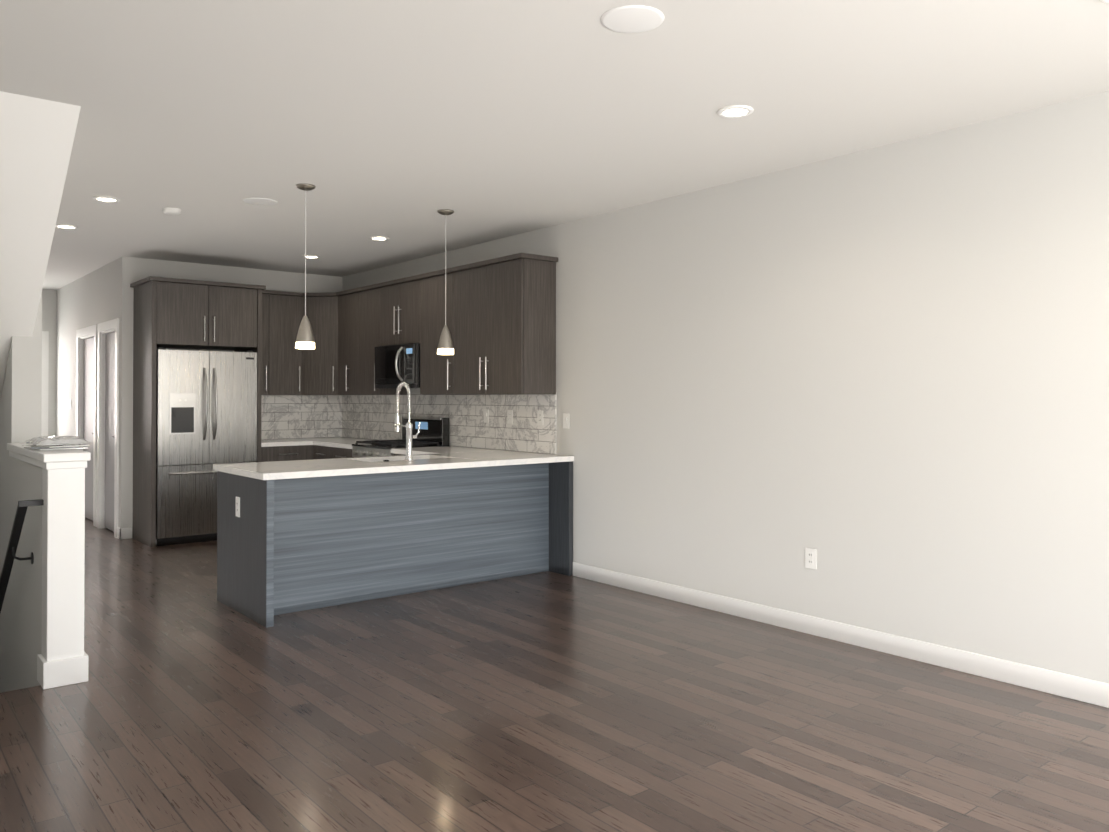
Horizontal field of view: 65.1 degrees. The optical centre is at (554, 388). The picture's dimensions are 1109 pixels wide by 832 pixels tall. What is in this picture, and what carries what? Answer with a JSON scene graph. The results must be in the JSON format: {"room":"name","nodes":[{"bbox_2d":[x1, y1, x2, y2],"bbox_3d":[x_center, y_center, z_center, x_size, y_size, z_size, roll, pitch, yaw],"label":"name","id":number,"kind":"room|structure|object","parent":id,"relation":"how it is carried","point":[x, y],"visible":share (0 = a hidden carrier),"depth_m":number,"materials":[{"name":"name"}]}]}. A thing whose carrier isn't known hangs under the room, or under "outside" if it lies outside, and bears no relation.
{"room":"kitchen","nodes":[
{"label":"kitchen","id":0,"kind":"room"},
{"bbox_2d":[0,292,41,692],"bbox_3d":[-3.438,0.906,5.503,0.150,4.420,3.530,0,-1,-39],"label":"wall","id":1,"kind":"structure","parent":0,"point":[21,609],"depth_m":5.03,"materials":[{"name":"grey paint"}]},
{"bbox_2d":[0,499,43,612],"bbox_3d":[-3.522,1.753,5.399,0.104,2.420,3.285,0,-1,-39],"label":"handrail","id":2,"kind":"object","parent":1,"relation":"attached to","point":[18,522],"visible":0.9,"depth_m":4.36,"materials":[{"name":"black metal"}]},
{"bbox_2d":[7,443,90,688],"bbox_3d":[-2.695,0.858,4.590,0.198,1.100,1.225,0,-1,-39],"label":"newel post","id":3,"kind":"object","parent":1,"relation":"attached to","point":[62,658],"depth_m":4.13,"materials":[{"name":"white wood"}]},
{"bbox_2d":[22,436,90,449],"bbox_3d":[-2.581,0.274,4.502,0.294,0.064,0.434,0,-1,-39],"label":"papers","id":4,"kind":"object","parent":3,"relation":"on","point":[55,442],"visible":1,"depth_m":4.39,"materials":[{"name":"white paper"}]},
{"bbox_2d":[0,91,80,396],"bbox_3d":[-3.794,0.053,5.122,1.095,2.720,3.696,0,-1,-39],"label":"wall","id":5,"kind":"structure","parent":0,"point":[37,135],"depth_m":4.33,"materials":[{"name":"white paint"}]},
{"bbox_2d":[42,289,56,435],"bbox_3d":[-6.361,0.106,11.046,4.580,2.720,0.150,0,-1,-39],"label":"wall","id":6,"kind":"structure","parent":0,"point":[49,310],"depth_m":10.96,"materials":[{"name":"grey paint"}]},
{"bbox_2d":[41,331,48,435],"bbox_3d":[-6.748,-0.013,10.604,1.040,1.430,0.050,0,-1,-39],"label":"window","id":7,"kind":"structure","parent":6,"relation":"in","point":[45,370],"depth_m":10.90,"materials":[{"name":"white"}]},
{"bbox_2d":[56,258,118,435],"bbox_3d":[-5.225,0.094,9.759,0.120,2.720,3.280,0,-1,-39],"label":"wall","id":8,"kind":"structure","parent":0,"point":[89,299],"depth_m":10.13,"materials":[{"name":"grey paint"}]},
{"bbox_2d":[83,337,93,520],"bbox_3d":[-5.112,0.437,9.584,0.071,2.007,0.788,0,-1,-39],"label":"door","id":9,"kind":"structure","parent":8,"relation":"in","point":[88,403],"depth_m":9.65,"materials":[{"name":"grey paint"}]},
{"bbox_2d":[76,318,118,537],"bbox_3d":[-4.807,0.385,9.227,0.138,2.130,1.950,0,-1,-39],"label":"door frame","id":10,"kind":"structure","parent":8,"relation":"attached to","point":[99,332],"depth_m":9.04,"materials":[{"name":"white wood"}]},
{"bbox_2d":[105,332,114,531],"bbox_3d":[-4.472,0.430,8.796,0.071,2.007,0.638,0,-1,-39],"label":"door","id":11,"kind":"structure","parent":8,"relation":"in","point":[109,420],"depth_m":8.87,"materials":[{"name":"grey paint"}]},
{"bbox_2d":[95,517,131,538],"bbox_3d":[-4.744,1.380,7.311,2.395,0.105,7.670,0,-1,-39],"label":"baseboard","id":12,"kind":"structure","parent":8,"relation":"attached to","point":[124,533],"depth_m":8.36,"materials":[{"name":"white wood"}]},
{"bbox_2d":[118,256,341,533],"bbox_3d":[-3.315,0.089,9.120,2.280,2.720,0.120,0,-1,-39],"label":"wall","id":13,"kind":"structure","parent":0,"point":[132,269],"depth_m":8.44,"materials":[{"name":"grey paint"}]},
{"bbox_2d":[134,277,209,348],"bbox_3d":[-3.663,-0.713,8.338,0.465,0.610,0.657,0,-1,-39],"label":"upper cabinet","id":14,"kind":"object","parent":13,"relation":"attached to","point":[169,312],"depth_m":8.08,"materials":[{"name":"brown wood"}]},
{"bbox_2d":[209,281,257,351],"bbox_3d":[-3.302,-0.711,8.631,0.465,0.610,0.657,0,-1,-39],"label":"upper cabinet","id":15,"kind":"object","parent":13,"relation":"attached to","point":[233,306],"depth_m":8.38,"materials":[{"name":"brown wood"}]},
{"bbox_2d":[242,289,269,396],"bbox_3d":[-3.116,-0.476,8.991,0.200,1.074,0.331,0,-1,-39],"label":"upper cabinet","id":16,"kind":"object","parent":13,"relation":"attached to","point":[263,351],"depth_m":8.89,"materials":[{"name":"brown wood"}]},
{"bbox_2d":[270,290,301,396],"bbox_3d":[-2.899,-0.474,9.167,0.360,1.074,0.331,0,-1,-39],"label":"upper cabinet","id":17,"kind":"object","parent":13,"relation":"attached to","point":[285,307],"depth_m":9.04,"materials":[{"name":"brown wood"}]},
{"bbox_2d":[261,395,341,438],"bbox_3d":[-2.846,0.296,9.415,1.159,0.481,0.008,0,-1,-39],"label":"backsplash","id":18,"kind":"structure","parent":13,"relation":"attached to","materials":[{"name":"tile"}]},
{"bbox_2d":[302,292,337,396],"bbox_3d":[-2.463,-0.476,9.133,0.299,1.071,0.299,0,-1,-39],"label":"upper cabinet","id":19,"kind":"object","parent":0,"relation":"attached to","point":[319,364],"depth_m":9.12,"materials":[{"name":"brown wood"}]},
{"bbox_2d":[0,517,1108,831],"bbox_3d":[-1.996,1.568,5.657,4.880,0.300,14.000,0,-1,-39],"label":"floor","id":20,"kind":"structure","parent":0,"point":[548,701],"depth_m":3.61,"materials":[{"name":"brown wood"}]},
{"bbox_2d":[156,348,256,545],"bbox_3d":[-3.446,0.532,8.429,0.910,1.820,0.742,0,-1,-39],"label":"refrigerator","id":21,"kind":"object","parent":20,"relation":"on","point":[206,410],"visible":0.79,"depth_m":8.13,"materials":[{"name":"silver metal"}]},
{"bbox_2d":[222,473,345,620],"bbox_3d":[-1.806,0.982,5.790,0.565,0.874,0.579,0,-1,-39],"label":"base cabinet","id":22,"kind":"object","parent":20,"relation":"on","point":[321,521],"depth_m":5.53,"materials":[{"name":"grey wood"}]},
{"bbox_2d":[235,497,239,516],"bbox_3d":[-2.014,0.749,5.521,0.008,0.125,0.070,0,-1,-39],"label":"electrical outlet","id":23,"kind":"object","parent":22,"relation":"attached to","point":[237,506],"visible":1,"depth_m":5.51,"materials":[{"name":"white plastic"}]},
{"bbox_2d":[214,449,573,480],"bbox_3d":[-1.072,0.529,6.243,2.412,0.040,0.910,0,-1,-39],"label":"countertop","id":24,"kind":"structure","parent":22,"relation":"on","point":[321,466],"depth_m":5.91,"materials":[{"name":"white stone"}]},
{"bbox_2d":[390,382,419,460],"bbox_3d":[-1.061,0.229,6.246,0.123,0.558,0.230,0,-1,-39],"label":"faucet","id":25,"kind":"object","parent":24,"relation":"on","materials":[{"name":"silver metal"}]},
{"bbox_2d":[391,445,481,452],"bbox_3d":[-0.927,0.540,7.481,0.627,0.040,0.828,0,-1,-39],"label":"countertop","id":26,"kind":"structure","parent":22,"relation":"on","point":[451,448],"depth_m":7.47,"materials":[{"name":"white stone"}]},
{"bbox_2d":[257,445,313,460],"bbox_3d":[-2.882,1.011,8.991,0.580,0.874,0.606,0,-1,-39],"label":"base cabinet","id":27,"kind":"object","parent":20,"relation":"on","point":[272,452],"depth_m":8.74,"materials":[{"name":"brown wood"}]},
{"bbox_2d":[257,437,313,448],"bbox_3d":[-2.884,0.553,8.967,0.538,0.040,0.645,0,-1,-39],"label":"countertop","id":28,"kind":"structure","parent":27,"relation":"on","point":[273,440],"depth_m":8.81,"materials":[{"name":"white stone"}]},
{"bbox_2d":[294,437,369,448],"bbox_3d":[-2.152,0.554,8.990,0.627,0.040,1.534,0,-1,-39],"label":"countertop","id":29,"kind":"structure","parent":27,"relation":"on","point":[334,442],"depth_m":9.01,"materials":[{"name":"white stone"}]},
{"bbox_2d":[314,445,329,456],"bbox_3d":[-2.100,1.010,8.938,0.605,0.874,0.459,0,-1,-39],"label":"base cabinet","id":30,"kind":"object","parent":20,"relation":"on","point":[319,450],"depth_m":8.75,"materials":[{"name":"brown wood"}]},
{"bbox_2d":[346,473,377,603],"bbox_3d":[-1.490,0.984,6.047,0.250,0.874,0.579,0,-1,-39],"label":"base cabinet","id":31,"kind":"object","parent":20,"relation":"on","point":[362,490],"depth_m":5.81,"materials":[{"name":"grey wood"}]},
{"bbox_2d":[330,448,401,456],"bbox_3d":[-1.809,1.007,8.580,0.605,0.874,0.464,0,-1,-39],"label":"base cabinet","id":32,"kind":"object","parent":20,"relation":"on","point":[333,452],"depth_m":8.39,"materials":[{"name":"brown wood"}]},
{"bbox_2d":[352,416,448,457],"bbox_3d":[-1.462,0.852,8.067,0.672,1.175,0.748,0,-1,-39],"label":"range","id":33,"kind":"object","parent":20,"relation":"on","point":[433,431],"visible":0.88,"depth_m":8.03,"materials":[{"name":"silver metal"}]},
{"bbox_2d":[378,469,425,598],"bbox_3d":[-1.253,0.986,6.239,0.360,0.874,0.579,0,-1,-39],"label":"base cabinet","id":34,"kind":"object","parent":20,"relation":"on","point":[401,496],"depth_m":6.00,"materials":[{"name":"grey wood"}]},
{"bbox_2d":[426,469,469,590],"bbox_3d":[-0.974,0.988,6.466,0.360,0.874,0.579,0,-1,-39],"label":"base cabinet","id":35,"kind":"object","parent":20,"relation":"on","point":[447,490],"depth_m":6.24,"materials":[{"name":"grey wood"}]},
{"bbox_2d":[470,469,489,583],"bbox_3d":[-0.757,0.990,6.642,0.198,0.874,0.579,0,-1,-39],"label":"base cabinet","id":36,"kind":"object","parent":20,"relation":"on","point":[479,478],"depth_m":6.41,"materials":[{"name":"grey wood"}]},
{"bbox_2d":[0,0,1108,289],"bbox_3d":[-1.996,-1.402,5.684,4.880,0.200,14.000,0,-1,-39],"label":"ceiling","id":37,"kind":"structure","parent":0,"point":[398,122],"depth_m":3.97,"materials":[{"name":"white paint"}]},
{"bbox_2d":[55,224,77,228],"bbox_3d":[-3.869,-1.286,6.879,0.170,0.010,0.170,0,-1,-39],"label":"recessed light","id":38,"kind":"object","parent":37,"relation":"in","point":[65,226],"visible":0.88,"depth_m":6.87,"materials":[{"name":"white"}]},
{"bbox_2d":[92,196,119,201],"bbox_3d":[-3.058,-1.294,5.928,0.170,0.010,0.170,0,-1,-39],"label":"recessed light","id":39,"kind":"object","parent":37,"relation":"in","point":[105,199],"visible":1,"depth_m":5.91,"materials":[{"name":"white"}]},
{"bbox_2d":[162,207,180,214],"bbox_3d":[-2.758,-1.279,6.261,0.124,0.034,0.124,0,-1,-39],"label":"smoke detector","id":40,"kind":"object","parent":37,"relation":"attached to","point":[171,211],"visible":1,"depth_m":6.22,"materials":[{"name":"white plastic"}]},
{"bbox_2d":[243,198,277,204],"bbox_3d":[-2.034,-1.296,6.012,0.228,0.006,0.228,0,-1,-39],"label":"ceiling speaker","id":41,"kind":"object","parent":37,"relation":"attached to","point":[260,201],"visible":1,"depth_m":5.99,"materials":[{"name":"white plastic"}]},
{"bbox_2d":[295,184,315,348],"bbox_3d":[-1.595,-0.780,5.565,0.125,1.044,0.125,0,-1,-39],"label":"pendant light","id":42,"kind":"object","parent":37,"relation":"hanging from","point":[305,338],"visible":1,"depth_m":5.53,"materials":[{"name":"silver metal"}]},
{"bbox_2d":[302,255,319,258],"bbox_3d":[-2.343,-1.272,8.363,0.170,0.010,0.170,0,-1,-39],"label":"recessed light","id":43,"kind":"object","parent":37,"relation":"in","point":[312,256],"visible":0.98,"depth_m":8.34,"materials":[{"name":"white"}]},
{"bbox_2d":[369,236,388,240],"bbox_3d":[-1.491,-1.281,7.393,0.170,0.010,0.170,0,-1,-39],"label":"recessed light","id":44,"kind":"object","parent":37,"relation":"in","point":[380,238],"visible":1,"depth_m":7.38,"materials":[{"name":"white"}]},
{"bbox_2d":[437,209,453,354],"bbox_3d":[-0.791,-0.774,6.321,0.125,1.044,0.125,0,-1,-39],"label":"pendant light","id":45,"kind":"object","parent":37,"relation":"hanging from","point":[445,345],"visible":1,"depth_m":6.29,"materials":[{"name":"silver metal"}]},
{"bbox_2d":[601,5,663,32],"bbox_3d":[0.279,-1.322,3.111,0.228,0.006,0.228,0,-1,-39],"label":"ceiling speaker","id":46,"kind":"object","parent":37,"relation":"attached to","point":[632,19],"visible":1,"depth_m":3.10,"materials":[{"name":"white plastic"}]},
{"bbox_2d":[717,105,753,117],"bbox_3d":[0.855,-1.310,4.107,0.170,0.010,0.170,0,-1,-39],"label":"recessed light","id":47,"kind":"object","parent":37,"relation":"in","point":[735,111],"visible":1,"depth_m":4.10,"materials":[{"name":"white"}]},
{"bbox_2d":[342,91,1108,682],"bbox_3d":[-0.160,0.071,7.161,0.150,2.720,14.000,0,-1,-39],"label":"wall","id":48,"kind":"structure","parent":0,"point":[878,377],"depth_m":4.74,"materials":[{"name":"grey paint"}]},
{"bbox_2d":[338,289,353,396],"bbox_3d":[-1.995,-0.475,9.034,0.337,1.074,0.464,0,-1,-39],"label":"upper cabinet","id":49,"kind":"object","parent":48,"relation":"attached to","point":[345,298],"depth_m":8.96,"materials":[{"name":"brown wood"}]},
{"bbox_2d":[354,283,393,396],"bbox_3d":[-1.703,-0.478,8.674,0.337,1.074,0.465,0,-1,-39],"label":"upper cabinet","id":50,"kind":"object","parent":48,"relation":"attached to","point":[365,297],"depth_m":8.62,"materials":[{"name":"brown wood"}]},
{"bbox_2d":[378,279,397,346],"bbox_3d":[-1.436,-0.713,8.348,0.337,0.610,0.380,0,-1,-39],"label":"upper cabinet","id":51,"kind":"object","parent":48,"relation":"attached to","point":[388,290],"depth_m":8.26,"materials":[{"name":"brown wood"}]},
{"bbox_2d":[398,275,417,344],"bbox_3d":[-1.197,-0.716,8.053,0.337,0.610,0.380,0,-1,-39],"label":"upper cabinet","id":52,"kind":"object","parent":48,"relation":"attached to","point":[407,286],"depth_m":7.96,"materials":[{"name":"brown wood"}]},
{"bbox_2d":[375,343,419,388],"bbox_3d":[-1.371,-0.206,8.151,0.461,0.398,0.748,0,-1,-39],"label":"microwave","id":53,"kind":"object","parent":52,"relation":"attached to","point":[396,366],"visible":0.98,"depth_m":7.97,"materials":[{"name":"black metal"}]},
{"bbox_2d":[418,268,449,396],"bbox_3d":[-0.900,-0.487,7.686,0.337,1.074,0.560,0,-1,-39],"label":"upper cabinet","id":54,"kind":"object","parent":48,"relation":"attached to","point":[434,368],"depth_m":7.62,"materials":[{"name":"brown wood"}]},
{"bbox_2d":[342,394,555,453],"bbox_3d":[-1.192,0.286,8.304,0.008,0.481,3.818,0,-1,-39],"label":"backsplash","id":55,"kind":"structure","parent":48,"relation":"attached to","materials":[{"name":"tile"}]},
{"bbox_2d":[484,409,488,422],"bbox_3d":[-0.596,0.235,7.553,0.011,0.115,0.072,0,-1,-39],"label":"light switch","id":56,"kind":"object","parent":55,"relation":"attached to","point":[486,415],"visible":1,"depth_m":7.54,"materials":[{"name":"white plastic"}]},
{"bbox_2d":[507,410,512,423],"bbox_3d":[-0.373,0.232,7.282,0.008,0.115,0.072,0,-1,-39],"label":"electrical outlet","id":57,"kind":"object","parent":55,"relation":"attached to","point":[509,416],"visible":1,"depth_m":7.28,"materials":[{"name":"white plastic"}]},
{"bbox_2d":[537,410,542,424],"bbox_3d":[-0.115,0.229,6.964,0.008,0.115,0.072,0,-1,-39],"label":"electrical outlet","id":58,"kind":"object","parent":55,"relation":"attached to","point":[539,417],"visible":1,"depth_m":6.96,"materials":[{"name":"white plastic"}]},
{"bbox_2d":[450,261,481,396],"bbox_3d":[-0.573,-0.491,7.282,0.337,1.074,0.480,0,-1,-39],"label":"upper cabinet","id":59,"kind":"object","parent":48,"relation":"attached to","point":[465,280],"depth_m":7.21,"materials":[{"name":"brown wood"}]},
{"bbox_2d":[482,253,557,396],"bbox_3d":[-0.270,-0.494,6.910,0.337,1.074,0.480,0,-1,-39],"label":"upper cabinet","id":60,"kind":"object","parent":48,"relation":"attached to","point":[519,289],"depth_m":6.76,"materials":[{"name":"brown wood"}]},
{"bbox_2d":[563,413,568,428],"bbox_3d":[0.088,0.247,6.725,0.011,0.115,0.072,0,-1,-39],"label":"light switch","id":61,"kind":"object","parent":48,"relation":"attached to","point":[565,420],"visible":1,"depth_m":6.72,"materials":[{"name":"white plastic"}]},
{"bbox_2d":[805,548,816,568],"bbox_3d":[1.478,0.977,5.010,0.008,0.115,0.072,0,-1,-39],"label":"electrical outlet","id":62,"kind":"object","parent":48,"relation":"attached to","point":[811,558],"visible":1,"depth_m":5.01,"materials":[{"name":"white plastic"}]},
{"bbox_2d":[573,562,1108,707],"bbox_3d":[2.119,1.353,4.213,0.015,0.105,6.268,0,-1,-39],"label":"baseboard","id":63,"kind":"structure","parent":48,"relation":"attached to","point":[1090,691],"depth_m":4.68,"materials":[{"name":"white wood"}]}
]}

